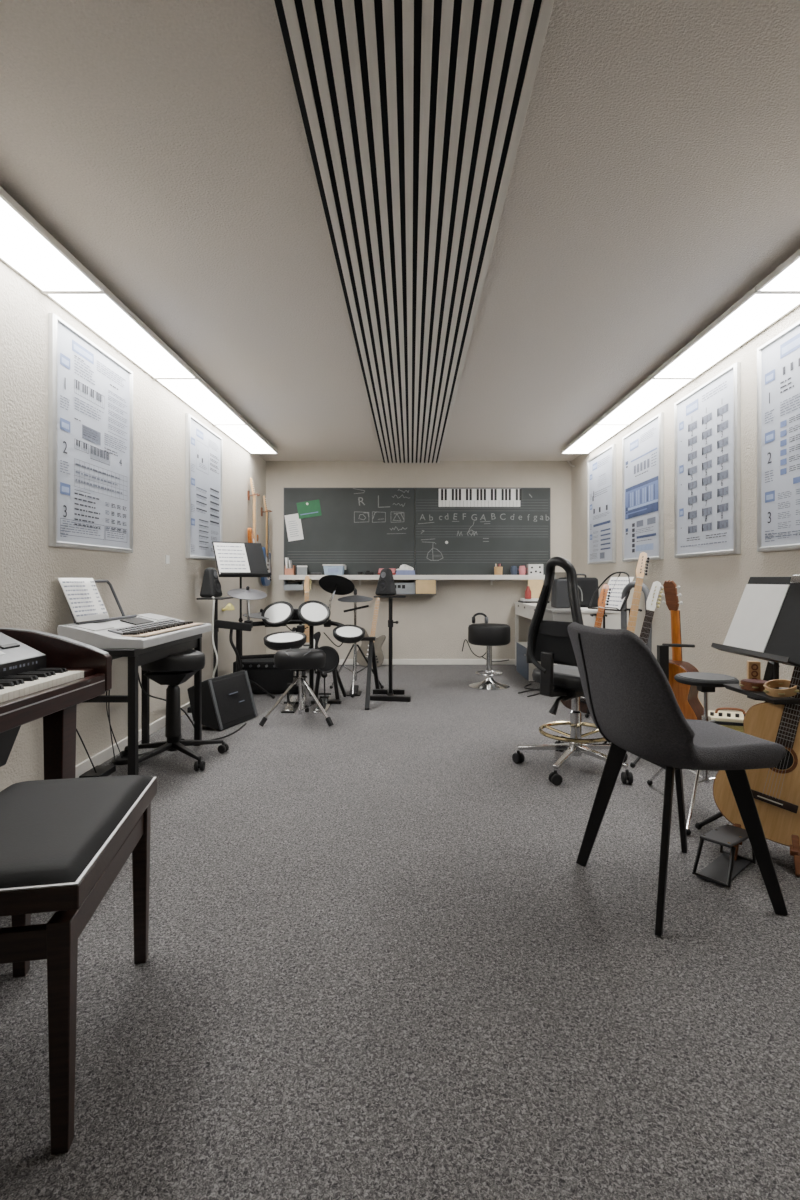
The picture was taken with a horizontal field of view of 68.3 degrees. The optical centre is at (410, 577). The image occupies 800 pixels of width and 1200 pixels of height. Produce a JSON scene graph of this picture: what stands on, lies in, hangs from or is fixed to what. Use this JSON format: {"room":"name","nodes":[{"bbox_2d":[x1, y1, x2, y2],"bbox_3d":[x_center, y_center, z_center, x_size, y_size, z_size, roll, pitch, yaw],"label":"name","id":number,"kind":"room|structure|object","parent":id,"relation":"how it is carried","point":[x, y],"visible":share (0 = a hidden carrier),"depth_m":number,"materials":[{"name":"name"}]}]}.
{"room":"music room","nodes":[
{"label":"music room","id":0,"kind":"room"},
{"bbox_2d":[0,260,265,791],"bbox_3d":[-1.760,-0.180,2.680,0.100,2.400,8.760,0,0,0],"label":"wall","id":1,"kind":"structure","parent":0,"point":[32,596],"depth_m":3.33,"materials":[{"name":"paint"}]},
{"bbox_2d":[48,313,132,552],"bbox_3d":[-1.694,-0.700,3.175,0.031,1.100,0.790,0,0,0],"label":"framed poster","id":2,"kind":"object","parent":1,"relation":"attached to","point":[90,392],"visible":1,"depth_m":3.08,"materials":[{"name":"paper"}]},
{"bbox_2d":[60,339,93,495],"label":"print","id":3,"kind":"object","parent":2,"relation":"attached to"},
{"bbox_2d":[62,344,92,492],"bbox_3d":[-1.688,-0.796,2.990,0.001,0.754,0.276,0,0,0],"label":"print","id":4,"kind":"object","parent":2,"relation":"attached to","point":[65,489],"depth_m":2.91},
{"bbox_2d":[60,357,126,542],"bbox_3d":[-1.688,-0.685,3.175,0.001,0.970,0.671,0,0,0],"label":"print","id":5,"kind":"object","parent":2,"relation":"attached to","point":[93,432],"depth_m":3.16},
{"bbox_2d":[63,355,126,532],"bbox_3d":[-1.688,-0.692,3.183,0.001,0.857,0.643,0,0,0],"label":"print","id":6,"kind":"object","parent":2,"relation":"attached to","point":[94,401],"depth_m":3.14},
{"bbox_2d":[75,702,189,777],"bbox_3d":[-1.703,0.988,2.680,0.014,0.065,8.560,0,0,0],"label":"baseboard","id":7,"kind":"structure","parent":1,"relation":"attached to","point":[106,754],"depth_m":3.33,"materials":[{"name":"paint"}]},
{"bbox_2d":[185,413,222,560],"bbox_3d":[-1.694,-0.700,4.865,0.031,1.100,0.790,0,0,0],"label":"framed poster","id":8,"kind":"object","parent":1,"relation":"attached to","point":[203,446],"visible":0.93,"depth_m":4.76,"materials":[{"name":"paper"}]},
{"bbox_2d":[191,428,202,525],"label":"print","id":9,"kind":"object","parent":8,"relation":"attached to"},
{"bbox_2d":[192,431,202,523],"bbox_3d":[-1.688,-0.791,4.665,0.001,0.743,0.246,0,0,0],"label":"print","id":10,"kind":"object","parent":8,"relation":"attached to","point":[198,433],"depth_m":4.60},
{"bbox_2d":[191,440,218,551],"bbox_3d":[-1.688,-0.680,4.860,0.001,0.960,0.659,0,0,0],"label":"print","id":11,"kind":"object","parent":8,"relation":"attached to","point":[197,440],"depth_m":4.85},
{"bbox_2d":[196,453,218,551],"bbox_3d":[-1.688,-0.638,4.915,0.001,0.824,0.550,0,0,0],"label":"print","id":12,"kind":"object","parent":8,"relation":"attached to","point":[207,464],"depth_m":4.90},
{"bbox_2d":[247,491,259,500],"bbox_3d":[-1.652,-0.865,6.190,0.116,0.100,0.088,0,0,0],"label":"hanger","id":13,"kind":"object","parent":1,"relation":"attached to","point":[248,492],"visible":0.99,"depth_m":6.17,"materials":[{"name":"brown wood"}]},
{"bbox_2d":[247,478,258,542],"bbox_3d":[-1.655,-0.566,6.190,0.068,0.973,0.330,0,0,0],"label":"electric guitar","id":14,"kind":"object","parent":13,"relation":"hanging from","point":[253,537],"visible":0.59,"depth_m":6.17,"materials":[{"name":"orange wood"}]},
{"bbox_3d":[-1.652,-0.755,6.740,0.116,0.100,0.088,0,0,0],"label":"hanger","id":15,"kind":"object","parent":1,"relation":"attached to","visible":0},
{"bbox_2d":[261,495,270,585],"bbox_3d":[-1.655,-0.426,6.740,0.068,1.033,0.330,0,0,0],"label":"electric guitar","id":16,"kind":"object","parent":15,"relation":"hanging from","point":[265,581],"visible":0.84,"depth_m":6.72,"materials":[{"name":"wood"}]},
{"bbox_2d":[0,665,799,1199],"bbox_3d":[0.091,1.045,2.680,3.803,0.050,8.760,0,0,0],"label":"floor","id":17,"kind":"structure","parent":0,"point":[382,963],"depth_m":1.48,"materials":[{"name":"carpet"}]},
{"bbox_2d":[0,628,111,779],"bbox_3d":[-1.400,0.591,1.520,0.530,0.858,1.440,0,0,0],"label":"digital piano","id":18,"kind":"object","parent":17,"relation":"on","point":[45,675],"visible":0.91,"depth_m":2.08,"materials":[{"name":"brown wood"}]},
{"bbox_2d":[0,775,156,1154],"bbox_3d":[-0.815,0.767,1.290,0.360,0.505,0.575,0,0,-10],"label":"piano bench","id":19,"kind":"object","parent":17,"relation":"on","point":[64,843],"visible":1,"depth_m":1.13,"materials":[{"name":"brown wood"}]},
{"bbox_2d":[0,775,152,887],"bbox_3d":[-0.815,0.527,1.290,0.344,0.024,0.559,0,0,-10],"label":"cushion","id":20,"kind":"object","parent":19,"relation":"on","point":[54,833],"depth_m":1.24,"materials":[{"name":"leather"}]},
{"bbox_2d":[76,728,115,777],"bbox_3d":[-1.617,0.690,2.908,0.109,0.660,0.429,0,0,3],"label":"foot pedal","id":21,"kind":"object","parent":17,"relation":"on","point":[99,770],"visible":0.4,"depth_m":3.00,"materials":[{"name":"black plastic"}]},
{"bbox_2d":[106,690,127,764],"bbox_3d":[-1.613,0.690,3.270,0.166,0.660,0.120,0,0,0],"label":"power adapter","id":22,"kind":"object","parent":17,"relation":"on","point":[119,760],"visible":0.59,"depth_m":3.25,"materials":[{"name":"black plastic"}]},
{"bbox_2d":[82,633,201,774],"bbox_3d":[-1.460,0.676,3.175,0.360,0.688,0.890,0,0,0],"label":"table","id":23,"kind":"object","parent":17,"relation":"on","point":[136,657],"visible":0.33,"depth_m":2.92,"materials":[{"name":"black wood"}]},
{"bbox_2d":[57,580,211,648],"bbox_3d":[-1.476,0.171,3.230,0.452,0.322,0.950,0,0,0],"label":"electronic keyboard","id":24,"kind":"object","parent":23,"relation":"on","point":[141,631],"visible":0.97,"depth_m":2.95,"materials":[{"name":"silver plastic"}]},
{"bbox_2d":[58,578,108,621],"bbox_3d":[-1.630,0.105,2.950,0.099,0.212,0.300,0,0,0],"label":"book","id":25,"kind":"object","parent":24,"relation":"on","point":[83,597],"visible":1,"depth_m":2.94,"materials":[{"name":"paper"}]},
{"bbox_2d":[67,613,170,630],"bbox_3d":[-1.555,0.235,3.220,0.130,0.034,0.880,0,0,0],"label":"speaker grille","id":26,"kind":"object","parent":24,"relation":"attached to","point":[107,624],"depth_m":3.12,"materials":[{"name":"silver metal"}]},
{"bbox_2d":[120,649,228,771],"bbox_3d":[-1.352,0.716,3.307,0.568,0.609,0.584,0,0,0],"label":"stool","id":27,"kind":"object","parent":17,"relation":"on","point":[173,670],"visible":0.76,"depth_m":3.25,"materials":[{"name":"black metal"}]},
{"bbox_2d":[187,597,232,712],"bbox_3d":[-1.516,0.587,4.626,0.344,0.867,0.378,0,0,9],"label":"speaker stand","id":28,"kind":"object","parent":17,"relation":"on","point":[216,630],"visible":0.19,"depth_m":4.61,"materials":[{"name":"black metal"}]},
{"bbox_2d":[200,567,221,596],"bbox_3d":[-1.559,0.034,4.610,0.126,0.231,0.160,0,0,10],"label":"monitor speaker","id":29,"kind":"object","parent":28,"relation":"on","point":[211,586],"visible":1,"depth_m":4.55},
{"bbox_2d":[187,670,257,730],"bbox_3d":[-1.316,0.848,4.172,0.272,0.339,0.466,0,0,18],"label":"floor monitor","id":30,"kind":"object","parent":17,"relation":"on","point":[228,701],"visible":0.98,"depth_m":4.05,"materials":[{"name":"plastic"}]},
{"bbox_2d":[212,673,253,724],"bbox_3d":[-1.242,0.842,4.134,0.088,0.286,0.380,0,0,18],"label":"grille","id":31,"kind":"object","parent":30,"relation":"attached to","point":[232,693],"depth_m":4.12,"materials":[{"name":"fabric"}]},
{"bbox_2d":[212,541,274,698],"bbox_3d":[-1.470,0.358,5.005,0.493,1.324,0.430,0,0,-37],"label":"music stand","id":32,"kind":"object","parent":17,"relation":"on","point":[254,551],"visible":0.47,"depth_m":4.97,"materials":[{"name":"black metal"}]},
{"bbox_2d":[214,543,249,572],"bbox_3d":[-1.483,-0.155,4.899,0.260,0.278,0.162,0,0,-37],"label":"sheet music","id":33,"kind":"object","parent":32,"relation":"on","point":[231,557],"visible":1,"depth_m":4.90,"materials":[{"name":"paper"}]},
{"bbox_2d":[233,658,305,693],"bbox_3d":[-1.270,0.877,5.319,0.580,0.285,0.361,0,0,0],"label":"amplifier","id":34,"kind":"object","parent":17,"relation":"on","point":[263,671],"visible":0.47,"depth_m":5.15,"materials":[{"name":"plastic"}]},
{"bbox_2d":[245,670,294,689],"bbox_3d":[-1.270,0.890,5.157,0.520,0.180,0.006,0,0,0],"label":"grille","id":35,"kind":"object","parent":34,"relation":"attached to","point":[267,679],"depth_m":5.15,"materials":[{"name":"fabric"}]},
{"bbox_2d":[259,648,332,726],"bbox_3d":[-0.785,0.758,4.244,0.512,0.511,0.461,0,0,0],"label":"stool","id":36,"kind":"object","parent":17,"relation":"on","point":[297,659],"visible":1,"depth_m":4.09,"materials":[{"name":"black leather"}]},
{"bbox_2d":[214,575,379,709],"bbox_3d":[-0.914,0.503,4.947,1.250,1.060,0.977,0,0,0],"label":"drum kit","id":37,"kind":"object","parent":17,"relation":"on","point":[312,613],"visible":0.98,"depth_m":4.88,"materials":[{"name":"black plastic"}]},
{"bbox_2d":[311,646,346,712],"bbox_3d":[-0.690,0.784,4.736,0.287,0.471,0.592,0,0,0],"label":"bass drum pedal","id":38,"kind":"object","parent":17,"relation":"on","point":[332,656],"visible":0.75,"depth_m":4.78,"materials":[{"name":"black plastic"}]},
{"bbox_2d":[330,588,383,697],"bbox_3d":[-0.500,0.555,5.236,0.499,0.930,0.443,0,0,0],"label":"stand","id":39,"kind":"object","parent":17,"relation":"on","point":[355,598],"visible":0.94,"depth_m":5.26,"materials":[{"name":"silver metal"}]},
{"bbox_2d":[357,595,385,666],"bbox_3d":[-0.465,0.536,6.796,0.347,0.982,0.189,0,0,-13],"label":"electric guitar","id":40,"kind":"object","parent":17,"relation":"on","point":[379,641],"visible":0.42,"depth_m":6.77,"materials":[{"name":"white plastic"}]},
{"bbox_2d":[370,596,410,701],"bbox_3d":[-0.169,0.587,5.046,0.378,0.867,0.343,0,0,9],"label":"speaker stand","id":41,"kind":"object","parent":17,"relation":"on","point":[390,692],"visible":0.94,"depth_m":5.04,"materials":[{"name":"black metal"}]},
{"bbox_2d":[375,568,395,595],"bbox_3d":[-0.216,0.034,5.049,0.160,0.231,0.126,0,0,35],"label":"monitor speaker","id":42,"kind":"object","parent":41,"relation":"on","point":[386,585],"visible":1,"depth_m":5.01},
{"bbox_2d":[468,623,509,689],"bbox_3d":[0.735,0.728,5.550,0.394,0.584,0.394,0,0,0],"label":"bar stool","id":43,"kind":"object","parent":17,"relation":"on","point":[488,635],"visible":0.99,"depth_m":5.43,"materials":[{"name":"black leather"}]},
{"bbox_2d":[516,642,540,681],"bbox_3d":[1.304,0.855,6.080,0.332,0.330,0.640,0,0,0],"label":"computer tower","id":44,"kind":"object","parent":17,"relation":"on","point":[525,669],"visible":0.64,"depth_m":5.99,"materials":[{"name":"grey metal"}]},
{"bbox_2d":[514,602,628,664],"bbox_3d":[1.538,0.647,5.975,0.665,0.745,1.850,0,0,0],"label":"desk","id":45,"kind":"object","parent":17,"relation":"on","point":[613,619],"visible":0.3,"depth_m":5.06,"materials":[{"name":"white laminate"}]},
{"bbox_2d":[577,574,598,606],"bbox_3d":[1.583,0.116,5.608,0.368,0.318,0.280,0,0,8],"label":"bag","id":46,"kind":"object","parent":45,"relation":"on","point":[587,586],"visible":0.5,"depth_m":5.50,"materials":[{"name":"fabric"}]},
{"bbox_2d":[512,556,632,785],"bbox_3d":[0.884,0.454,3.202,0.663,1.132,0.633,0,0,0],"label":"office chair","id":47,"kind":"object","parent":17,"relation":"on","point":[549,643],"visible":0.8,"depth_m":3.06,"materials":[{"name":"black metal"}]},
{"bbox_2d":[585,614,606,717],"bbox_3d":[1.419,0.646,4.492,0.230,0.748,0.525,0,0,10],"label":"guitar stand","id":48,"kind":"object","parent":17,"relation":"on","point":[592,615],"visible":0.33,"depth_m":4.33,"materials":[{"name":"black metal"}]},
{"bbox_2d":[559,584,610,713],"bbox_3d":[1.304,0.524,4.384,0.392,0.962,0.116,0,0,-1],"label":"electric guitar","id":49,"kind":"object","parent":48,"relation":"on","point":[603,595],"visible":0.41,"depth_m":4.38,"materials":[{"name":"brown wood"}]},
{"bbox_2d":[585,572,629,627],"bbox_3d":[1.506,0.482,4.707,0.409,1.069,0.442,0,0,-18],"label":"music stand","id":50,"kind":"object","parent":17,"relation":"on","point":[626,573],"visible":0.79,"depth_m":4.71,"materials":[{"name":"black metal"}]},
{"bbox_2d":[605,577,633,608],"bbox_3d":[1.625,0.116,4.694,0.134,0.249,0.280,0,0,-18],"label":"sheet music","id":51,"kind":"object","parent":50,"relation":"on","point":[615,601],"visible":0.77,"depth_m":4.67,"materials":[{"name":"paper"}]},
{"bbox_2d":[623,608,641,614],"bbox_3d":[1.530,0.616,4.110,0.230,0.808,0.525,0,0,12],"label":"guitar stand","id":52,"kind":"object","parent":17,"relation":"on","point":[625,609],"visible":0.12,"depth_m":4.08,"materials":[{"name":"black metal"}]},
{"bbox_2d":[627,552,649,632],"bbox_3d":[1.434,0.412,4.005,0.406,1.182,0.126,0,0,-2],"label":"bass guitar","id":53,"kind":"object","parent":52,"relation":"on","point":[639,572],"visible":0.31,"depth_m":4.00,"materials":[{"name":"beige wood"}]},
{"bbox_2d":[630,757,640,767],"bbox_3d":[1.404,0.710,3.305,0.525,0.620,0.230,0,0,-32],"label":"guitar stand","id":54,"kind":"object","parent":17,"relation":"on","point":[632,764],"visible":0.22,"depth_m":3.18,"materials":[{"name":"rubber"}]},
{"bbox_2d":[660,580,703,719],"bbox_3d":[1.493,0.483,3.348,0.138,0.946,0.370,0,0,-32],"label":"acoustic guitar","id":55,"kind":"object","parent":54,"relation":"on","point":[689,703],"visible":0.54,"depth_m":3.28,"materials":[{"name":"brown wood"}]},
{"bbox_2d":[621,581,651,650],"bbox_3d":[1.700,0.524,4.460,0.240,0.996,0.317,0,0,-20],"label":"guitar stand","id":56,"kind":"object","parent":17,"relation":"on","point":[629,586],"visible":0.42,"depth_m":4.50,"materials":[{"name":"grey plastic"}]},
{"bbox_2d":[657,643,694,680],"bbox_3d":[1.474,0.692,3.306,0.202,0.658,0.092,0,0,0],"label":"guitar stand","id":57,"kind":"object","parent":17,"relation":"on","point":[662,650],"visible":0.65,"depth_m":3.26,"materials":[{"name":"black metal"}]},
{"bbox_2d":[567,622,787,936],"bbox_3d":[0.864,0.587,1.945,0.618,0.874,0.514,0,0,-14],"label":"upholstered chair","id":58,"kind":"object","parent":17,"relation":"on","point":[630,698],"visible":1,"depth_m":1.80,"materials":[{"name":"grey fabric"}]},
{"bbox_2d":[647,672,738,834],"bbox_3d":[1.363,0.726,2.623,0.558,0.588,0.591,0,0,0],"label":"pad","id":59,"kind":"object","parent":17,"relation":"on","point":[705,682],"visible":0.66,"depth_m":2.56,"materials":[{"name":"grey plastic"}]},
{"bbox_2d":[692,824,755,886],"bbox_3d":[1.102,0.950,2.063,0.276,0.127,0.121,0,0,-42],"label":"footstool","id":60,"kind":"object","parent":17,"relation":"on","point":[723,869],"visible":0.86,"depth_m":2.04,"materials":[{"name":"grey plastic"}]},
{"bbox_2d":[708,707,745,770],"bbox_3d":[1.719,0.860,3.167,0.262,0.320,0.188,0,0,18],"label":"amplifier","id":61,"kind":"object","parent":17,"relation":"on","point":[733,720],"visible":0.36,"depth_m":3.11,"materials":[{"name":"plastic"}]},
{"bbox_2d":[695,575,799,828],"bbox_3d":[1.345,0.504,2.290,0.438,1.032,0.508,0,0,25],"label":"music stand","id":62,"kind":"object","parent":17,"relation":"on","point":[783,645],"visible":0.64,"depth_m":2.20,"materials":[{"name":"black metal"}]},
{"bbox_2d":[739,679,766,691],"bbox_3d":[1.345,0.418,2.305,0.122,0.032,0.108,0,0,0],"label":"tambourine","id":63,"kind":"object","parent":62,"relation":"on","point":[746,684],"visible":0.75,"depth_m":2.27,"materials":[{"name":"brown wood"}]},
{"bbox_2d":[747,661,760,679],"bbox_3d":[1.385,0.385,2.383,0.044,0.098,0.036,0,0,18],"label":"wooden box","id":64,"kind":"object","parent":62,"relation":"on","point":[753,667],"visible":0.68,"depth_m":2.37,"materials":[{"name":"beige wood"}]},
{"bbox_2d":[723,584,789,652],"bbox_3d":[1.380,0.162,2.374,0.113,0.274,0.262,0,0,-3],"label":"sheet music","id":65,"kind":"object","parent":62,"relation":"on","point":[758,609],"visible":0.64,"depth_m":2.36,"materials":[{"name":"paper"}]},
{"bbox_2d":[723,684,799,703],"bbox_3d":[1.378,0.445,2.272,0.177,0.020,0.317,0,0,-3],"label":"tray","id":66,"kind":"object","parent":62,"relation":"on","point":[755,695],"depth_m":2.20,"materials":[{"name":"black plastic"}]},
{"bbox_2d":[763,679,798,696],"bbox_3d":[1.369,0.407,2.183,0.124,0.055,0.110,0,0,2],"label":"tambourine","id":67,"kind":"object","parent":62,"relation":"on","point":[769,686],"visible":0.88,"depth_m":2.17,"materials":[{"name":"beige wood"}]},
{"bbox_2d":[730,823,799,876],"bbox_3d":[1.297,0.890,2.155,0.296,0.280,0.234,0,0,32],"label":"guitar stand","id":68,"kind":"object","parent":17,"relation":"on","point":[795,847],"visible":0.27,"depth_m":2.05,"materials":[{"name":"brown wood"}]},
{"bbox_2d":[713,666,799,845],"bbox_3d":[1.356,0.478,2.171,0.444,0.972,0.221,0,0,17],"label":"guitar","id":69,"kind":"object","parent":68,"relation":"on","point":[776,790],"visible":0.56,"depth_m":2.14,"materials":[{"name":"brown wood"}]},
{"bbox_3d":[-1.137,0.720,6.469,0.230,0.600,0.525,0,0,-8],"label":"guitar stand","id":70,"kind":"object","parent":17,"relation":"on","visible":0},
{"bbox_2d":[292,576,320,648],"bbox_3d":[-1.123,0.469,6.367,0.331,0.989,0.145,0,0,-5],"label":"electric guitar","id":71,"kind":"object","parent":70,"relation":"on","point":[317,635],"visible":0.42,"depth_m":6.34,"materials":[{"name":"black wood"}]},
{"bbox_3d":[1.320,0.745,3.713,0.230,0.550,0.525,0,0,18],"label":"guitar stand","id":72,"kind":"object","parent":17,"relation":"on","visible":0},
{"bbox_2d":[640,581,663,644],"bbox_3d":[1.329,0.498,3.569,0.409,0.958,0.126,0,0,5],"label":"electric guitar","id":73,"kind":"object","parent":72,"relation":"on","point":[651,602],"visible":0.27,"depth_m":3.56,"materials":[{"name":"white wood"}]},
{"bbox_2d":[0,0,799,460],"bbox_3d":[0.091,-1.420,2.680,3.803,0.080,8.760,0,0,0],"label":"ceiling","id":74,"kind":"structure","parent":0,"point":[654,183],"depth_m":2.11,"materials":[{"name":"paint"}]},
{"bbox_2d":[0,186,104,291],"bbox_3d":[-1.560,-1.349,2.138,0.290,0.061,1.175,0,0,0],"label":"ceiling light","id":75,"kind":"object","parent":74,"relation":"attached to","point":[26,246],"visible":1,"depth_m":2.43,"materials":[{"name":"paint"}]},
{"bbox_2d":[43,287,196,378],"bbox_3d":[-1.560,-1.349,3.317,0.290,0.061,1.175,0,0,0],"label":"ceiling light","id":76,"kind":"object","parent":74,"relation":"attached to","point":[103,313],"visible":0.91,"depth_m":3.17,"materials":[{"name":"paint"}]},
{"bbox_2d":[154,374,246,424],"bbox_3d":[-1.560,-1.349,4.497,0.290,0.061,1.175,0,0,0],"label":"ceiling light","id":77,"kind":"object","parent":74,"relation":"attached to","point":[196,393],"visible":0.82,"depth_m":4.40,"materials":[{"name":"paint"}]},
{"bbox_2d":[214,422,277,453],"bbox_3d":[-1.560,-1.349,5.678,0.290,0.061,1.175,0,0,0],"label":"ceiling light","id":78,"kind":"object","parent":74,"relation":"attached to","point":[247,437],"visible":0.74,"depth_m":5.59,"materials":[{"name":"paint"}]},
{"bbox_2d":[274,0,553,462],"bbox_3d":[0.007,-1.365,2.675,0.656,0.031,8.550,0,0,0],"label":"panel","id":79,"kind":"object","parent":74,"relation":"attached to","point":[413,112],"visible":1,"depth_m":1.91,"materials":[{"name":"wood"}]},
{"bbox_2d":[561,421,627,453],"bbox_3d":[1.738,-1.349,5.678,0.290,0.061,1.175,0,0,0],"label":"ceiling light","id":80,"kind":"object","parent":74,"relation":"attached to","point":[595,435],"visible":0.8,"depth_m":5.59,"materials":[{"name":"paint"}]},
{"bbox_2d":[596,374,693,424],"bbox_3d":[1.738,-1.349,4.497,0.290,0.061,1.175,0,0,0],"label":"ceiling light","id":81,"kind":"object","parent":74,"relation":"attached to","point":[650,393],"visible":0.88,"depth_m":4.40,"materials":[{"name":"paint"}]},
{"bbox_2d":[652,286,799,378],"bbox_3d":[1.738,-1.349,3.317,0.290,0.061,1.175,0,0,0],"label":"ceiling light","id":82,"kind":"object","parent":74,"relation":"attached to","point":[754,312],"visible":0.96,"depth_m":3.18,"materials":[{"name":"paint"}]},
{"bbox_2d":[756,249,799,291],"bbox_3d":[1.738,-1.349,2.138,0.290,0.061,1.175,0,0,0],"label":"ceiling light","id":83,"kind":"object","parent":74,"relation":"attached to","point":[786,276],"visible":1,"depth_m":2.61,"materials":[{"name":"paint"}]},
{"bbox_2d":[761,258,799,289],"bbox_3d":[1.738,-1.330,2.138,0.266,0.016,1.151,0,0,0],"label":"diffuser","id":84,"kind":"object","parent":83,"relation":"attached to","point":[786,276],"depth_m":2.61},
{"bbox_2d":[266,461,570,658],"bbox_3d":[0.091,-0.180,7.010,3.603,2.400,0.100,0,0,0],"label":"wall","id":85,"kind":"structure","parent":0,"point":[436,626],"depth_m":6.96,"materials":[{"name":"paint"}]},
{"bbox_2d":[279,575,544,584],"bbox_3d":[0.075,0.025,6.849,3.170,0.120,0.219,0,0,0],"label":"wall shelf","id":86,"kind":"object","parent":85,"relation":"attached to","point":[295,578],"visible":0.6,"depth_m":6.74,"materials":[{"name":"white laminate"}]},
{"bbox_2d":[395,580,435,594],"bbox_3d":[-0.026,0.105,6.842,0.634,0.169,0.196,0,0,0],"label":"box","id":87,"kind":"object","parent":86,"relation":"hanging from","point":[420,587],"visible":0.62,"depth_m":6.74,"materials":[{"name":"grey plastic"}]},
{"bbox_2d":[284,488,550,574],"bbox_3d":[0.071,-0.549,6.946,3.139,1.028,0.026,0,0,0],"label":"blackboard","id":88,"kind":"object","parent":85,"relation":"attached to","point":[363,530],"depth_m":6.94,"materials":[{"name":"stone"}]},
{"bbox_2d":[284,513,303,540],"bbox_3d":[-1.374,-0.596,6.936,0.226,0.334,0.004,0,0,0],"label":"paper sheet","id":89,"kind":"object","parent":88,"relation":"attached to","point":[293,523],"visible":1,"depth_m":6.93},
{"bbox_2d":[297,500,321,518],"bbox_3d":[-1.197,-0.808,6.926,0.296,0.230,0.015,0,0,0],"label":"card","id":90,"kind":"object","parent":88,"relation":"attached to","point":[307,509],"visible":1,"depth_m":6.93,"materials":[{"name":"green paper"}]},
{"bbox_2d":[339,659,514,664],"bbox_3d":[0.091,0.988,6.953,3.575,0.065,0.014,0,0,0],"label":"baseboard","id":91,"kind":"structure","parent":85,"relation":"attached to","point":[348,661],"depth_m":6.95,"materials":[{"name":"paint"}]},
{"bbox_2d":[571,305,799,711],"bbox_3d":[1.943,-0.180,2.680,0.100,2.400,8.760,0,0,0],"label":"wall","id":92,"kind":"structure","parent":0,"point":[712,588],"depth_m":3.82,"materials":[{"name":"paint"}]},
{"bbox_2d":[587,444,615,564],"bbox_3d":[1.877,-0.690,5.840,0.031,1.100,0.790,0,0,0],"label":"framed poster","id":93,"kind":"object","parent":92,"relation":"attached to","point":[601,469],"visible":1,"depth_m":5.77,"materials":[{"name":"paper"}]},
{"bbox_2d":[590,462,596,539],"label":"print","id":94,"kind":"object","parent":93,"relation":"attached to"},
{"bbox_2d":[592,491,607,513],"bbox_3d":[1.871,-0.770,5.850,0.001,0.241,0.470,0,0,0],"label":"print","id":95,"kind":"object","parent":93,"relation":"attached to","point":[593,491],"depth_m":6.02},
{"bbox_2d":[590,456,610,559],"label":"print","id":96,"kind":"object","parent":93,"relation":"attached to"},
{"bbox_2d":[593,520,609,549],"bbox_3d":[1.871,-0.410,5.795,0.001,0.270,0.520,0,0,0],"label":"print","id":97,"kind":"object","parent":93,"relation":"attached to","point":[608,521],"depth_m":5.71},
{"bbox_2d":[622,412,663,561],"bbox_3d":[1.877,-0.690,4.810,0.031,1.100,0.790,0,0,0],"label":"framed poster","id":98,"kind":"object","parent":92,"relation":"attached to","point":[643,447],"visible":1,"depth_m":4.77,"materials":[{"name":"paper"}]},
{"bbox_2d":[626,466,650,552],"bbox_3d":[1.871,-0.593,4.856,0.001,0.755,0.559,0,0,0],"label":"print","id":99,"kind":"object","parent":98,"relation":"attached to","point":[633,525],"depth_m":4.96},
{"bbox_2d":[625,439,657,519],"bbox_3d":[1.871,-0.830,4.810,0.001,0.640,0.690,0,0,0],"label":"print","id":100,"kind":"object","parent":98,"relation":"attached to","point":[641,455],"depth_m":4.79},
{"bbox_2d":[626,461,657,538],"bbox_3d":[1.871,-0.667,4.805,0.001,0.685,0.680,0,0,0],"label":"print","id":101,"kind":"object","parent":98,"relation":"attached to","point":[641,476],"depth_m":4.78},
{"bbox_2d":[628,441,657,550],"bbox_3d":[1.871,-0.674,4.775,0.001,0.909,0.620,0,0,0],"label":"print","id":102,"kind":"object","parent":98,"relation":"attached to","point":[642,455],"depth_m":4.75},
{"bbox_2d":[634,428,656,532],"bbox_3d":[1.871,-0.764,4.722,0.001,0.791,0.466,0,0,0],"label":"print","id":103,"kind":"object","parent":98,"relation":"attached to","point":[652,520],"depth_m":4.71},
{"bbox_2d":[674,362,740,557],"bbox_3d":[1.877,-0.690,3.780,0.031,1.100,0.790,0,0,0],"label":"framed poster","id":104,"kind":"object","parent":92,"relation":"attached to","point":[707,421],"visible":1,"depth_m":3.69,"materials":[{"name":"paper"}]},
{"bbox_2d":[680,403,696,514],"bbox_3d":[1.871,-0.793,3.980,0.001,0.712,0.246,0,0,0],"label":"print","id":105,"kind":"object","parent":104,"relation":"attached to","point":[694,406],"depth_m":3.98},
{"bbox_2d":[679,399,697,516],"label":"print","id":106,"kind":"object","parent":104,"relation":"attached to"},
{"bbox_2d":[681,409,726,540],"bbox_3d":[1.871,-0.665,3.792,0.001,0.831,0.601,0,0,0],"label":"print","id":107,"kind":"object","parent":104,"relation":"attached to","point":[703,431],"depth_m":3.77},
{"bbox_2d":[681,381,727,546],"bbox_3d":[1.871,-0.692,3.788,0.001,0.957,0.615,0,0,0],"label":"print","id":108,"kind":"object","parent":104,"relation":"attached to","point":[704,418],"depth_m":3.75},
{"bbox_2d":[757,320,799,551],"bbox_3d":[1.877,-0.690,2.785,0.031,1.100,0.790,0,0,0],"label":"framed poster","id":109,"kind":"object","parent":92,"relation":"attached to","point":[778,359],"visible":1,"depth_m":3.00,"materials":[{"name":"paper"}]},
{"bbox_2d":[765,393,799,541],"bbox_3d":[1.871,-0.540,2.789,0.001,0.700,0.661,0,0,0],"label":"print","id":110,"kind":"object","parent":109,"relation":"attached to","point":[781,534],"depth_m":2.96},
{"bbox_2d":[765,333,799,502],"bbox_3d":[1.871,-0.788,2.785,0.001,0.783,0.670,0,0,0],"label":"print","id":111,"kind":"object","parent":109,"relation":"attached to","point":[784,423],"depth_m":2.97},
{"bbox_2d":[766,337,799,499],"bbox_3d":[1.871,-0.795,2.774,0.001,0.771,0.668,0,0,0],"label":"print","id":112,"kind":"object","parent":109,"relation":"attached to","point":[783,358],"depth_m":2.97},
{"bbox_2d":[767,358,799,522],"bbox_3d":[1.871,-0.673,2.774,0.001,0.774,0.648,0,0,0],"label":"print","id":113,"kind":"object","parent":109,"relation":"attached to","point":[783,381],"depth_m":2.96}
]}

